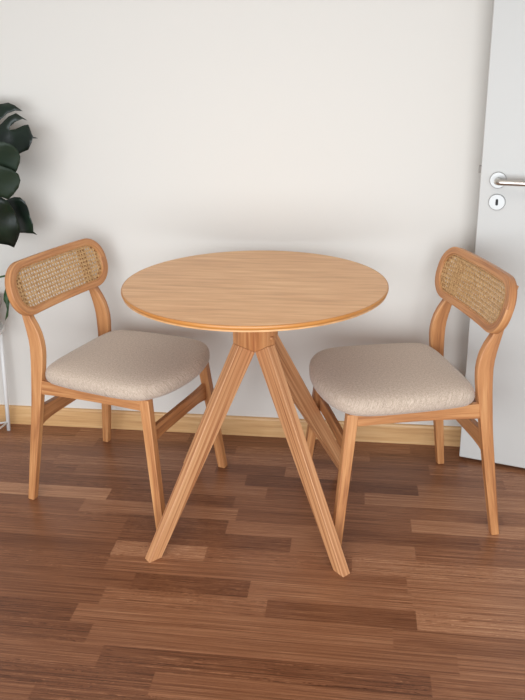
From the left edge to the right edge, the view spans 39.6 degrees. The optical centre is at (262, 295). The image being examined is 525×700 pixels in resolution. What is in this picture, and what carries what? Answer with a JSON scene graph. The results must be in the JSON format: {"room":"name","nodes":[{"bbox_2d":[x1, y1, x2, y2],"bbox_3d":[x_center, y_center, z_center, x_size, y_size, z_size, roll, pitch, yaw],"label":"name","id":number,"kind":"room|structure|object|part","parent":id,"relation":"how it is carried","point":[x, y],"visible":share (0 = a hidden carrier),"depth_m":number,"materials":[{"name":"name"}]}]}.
{"room":"dining room","nodes":[
{"label":"dining room","id":0,"kind":"room"},
{"bbox_2d":[0,0,493,425],"bbox_3d":[-0.177,-0.663,2.562,3.670,2.500,0.100,2,17,7],"label":"wall","id":1,"kind":"structure","parent":0,"point":[163,130],"depth_m":2.54,"materials":[{"name":"white paint"}]},
{"bbox_2d":[0,404,460,446],"bbox_3d":[-0.169,0.510,2.868,3.670,0.078,0.013,2,17,7],"label":"baseboard","id":2,"kind":"structure","parent":1,"relation":"attached to","point":[398,433],"depth_m":2.85,"materials":[{"name":"brown wood"}]},
{"bbox_2d":[459,0,524,467],"bbox_3d":[1.057,-0.344,2.205,0.788,2.048,0.102,7,19,22],"label":"door","id":3,"kind":"structure","parent":1,"relation":"in","point":[500,231],"depth_m":2.37,"materials":[{"name":"grey paint"}]},
{"bbox_3d":[0.802,-0.355,2.289,0.143,0.019,0.056,7,19,22],"label":"handle","id":4,"kind":"part","parent":3,"relation":"part of","materials":[{"name":"silver metal"}]},
{"bbox_2d":[0,424,524,699],"bbox_3d":[-0.433,1.183,0.929,3.670,0.050,4.149,2,17,7],"label":"floor","id":5,"kind":"structure","parent":0,"point":[244,599],"depth_m":2.06,"materials":[{"name":"brown wood"}]},
{"bbox_2d":[0,322,10,430],"bbox_3d":[-1.109,0.350,2.784,0.283,0.455,0.282,2,17,7],"label":"plant stand","id":6,"kind":"object","parent":5,"relation":"on","point":[2,328],"visible":1,"depth_m":2.87,"materials":[{"name":"white"}]},
{"bbox_2d":[0,103,36,319],"bbox_3d":[-1.010,-0.260,2.579,0.503,0.828,0.290,2,17,7],"label":"monstera","id":7,"kind":"object","parent":6,"relation":"on","point":[15,219],"visible":0.97,"depth_m":2.50,"materials":[{"name":"green plant"}]},
{"bbox_2d":[5,238,227,529],"bbox_3d":[-0.465,0.263,2.431,0.550,0.816,0.486,7,19,22],"label":"dining chair","id":8,"kind":"object","parent":5,"relation":"on","point":[129,369],"visible":1,"depth_m":2.33,"materials":[{"name":"brown wood"}]},
{"bbox_3d":[-0.744,0.308,2.353,0.107,0.783,0.068,7,19,22],"label":"leg","id":9,"kind":"part","parent":8,"relation":"part of","materials":[{"name":"brown wood"}]},
{"bbox_3d":[-0.679,-0.068,2.423,0.075,0.174,0.486,7,19,22],"label":"backrest frame","id":10,"kind":"part","parent":8,"relation":"part of","materials":[{"name":"brown wood"}]},
{"bbox_3d":[-0.535,0.314,2.269,0.374,0.048,0.018,7,19,22],"label":"rail","id":11,"kind":"part","parent":8,"relation":"part of","materials":[{"name":"brown wood"}]},
{"bbox_3d":[-0.592,0.202,2.688,0.107,0.783,0.068,7,19,22],"label":"leg","id":12,"kind":"part","parent":8,"relation":"part of","materials":[{"name":"brown wood"}]},
{"bbox_3d":[-0.422,0.212,2.396,0.457,0.066,0.443,7,19,22],"label":"seat","id":13,"kind":"part","parent":8,"relation":"part of","materials":[{"name":"beige fabric"}]},
{"bbox_3d":[-0.332,0.524,2.231,0.038,0.432,0.098,-12,21,-33],"label":"leg","id":14,"kind":"part","parent":8,"relation":"part of","materials":[{"name":"brown wood"}]},
{"bbox_3d":[-0.177,0.416,2.572,0.098,0.432,0.038,-3,17,-8],"label":"leg","id":15,"kind":"part","parent":8,"relation":"part of","materials":[{"name":"brown wood"}]},
{"bbox_2d":[121,250,388,576],"bbox_3d":[-0.018,0.331,2.261,0.778,0.776,0.778,2,17,7],"label":"round table","id":16,"kind":"object","parent":5,"relation":"on","point":[256,295],"visible":0.99,"depth_m":2.13,"materials":[{"name":"brown wood"}]},
{"bbox_3d":[-0.185,0.457,2.165,0.299,0.596,0.299,2,17,7],"label":"leg","id":17,"kind":"part","parent":16,"relation":"part of","materials":[{"name":"brown wood"}]},
{"bbox_3d":[-0.155,0.370,2.443,0.028,0.596,0.397,-15,22,-38],"label":"leg","id":18,"kind":"part","parent":16,"relation":"part of","materials":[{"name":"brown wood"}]},
{"bbox_3d":[0.114,0.465,2.127,0.028,0.596,0.397,-14,21,-35],"label":"leg","id":19,"kind":"part","parent":16,"relation":"part of","materials":[{"name":"brown wood"}]},
{"bbox_3d":[0.152,0.376,2.412,0.397,0.596,0.028,-14,21,-35],"label":"leg","id":20,"kind":"part","parent":16,"relation":"part of","materials":[{"name":"brown wood"}]},
{"bbox_2d":[306,247,518,544],"bbox_3d":[0.426,0.296,2.288,0.551,0.816,0.486,-3,17,-9],"label":"dining chair","id":21,"kind":"object","parent":5,"relation":"on","point":[374,384],"visible":0.98,"depth_m":2.15,"materials":[{"name":"brown wood"}]},
{"bbox_3d":[0.174,0.435,2.495,0.098,0.432,0.038,6,19,21],"label":"leg","id":22,"kind":"part","parent":21,"relation":"part of","materials":[{"name":"brown wood"}]},
{"bbox_3d":[0.236,0.549,2.127,0.098,0.432,0.038,-15,22,-38],"label":"leg","id":23,"kind":"part","parent":21,"relation":"part of","materials":[{"name":"brown wood"}]},
{"bbox_3d":[0.380,0.243,2.264,0.457,0.066,0.443,-3,17,-9],"label":"seat","id":24,"kind":"part","parent":21,"relation":"part of","materials":[{"name":"beige fabric"}]},
{"bbox_3d":[0.453,0.349,2.114,0.374,0.048,0.018,-3,17,-9],"label":"rail","id":25,"kind":"part","parent":21,"relation":"part of","materials":[{"name":"brown wood"}]},
{"bbox_3d":[0.615,0.243,2.506,0.107,0.783,0.068,-3,17,-9],"label":"leg","id":26,"kind":"part","parent":21,"relation":"part of","materials":[{"name":"brown wood"}]},
{"bbox_3d":[0.649,-0.024,2.227,0.075,0.174,0.486,-3,17,-9],"label":"backrest frame","id":27,"kind":"part","parent":21,"relation":"part of","materials":[{"name":"brown wood"}]},
{"bbox_3d":[0.676,0.354,2.146,0.107,0.783,0.068,-3,17,-9],"label":"leg","id":28,"kind":"part","parent":21,"relation":"part of","materials":[{"name":"brown wood"}]}
]}

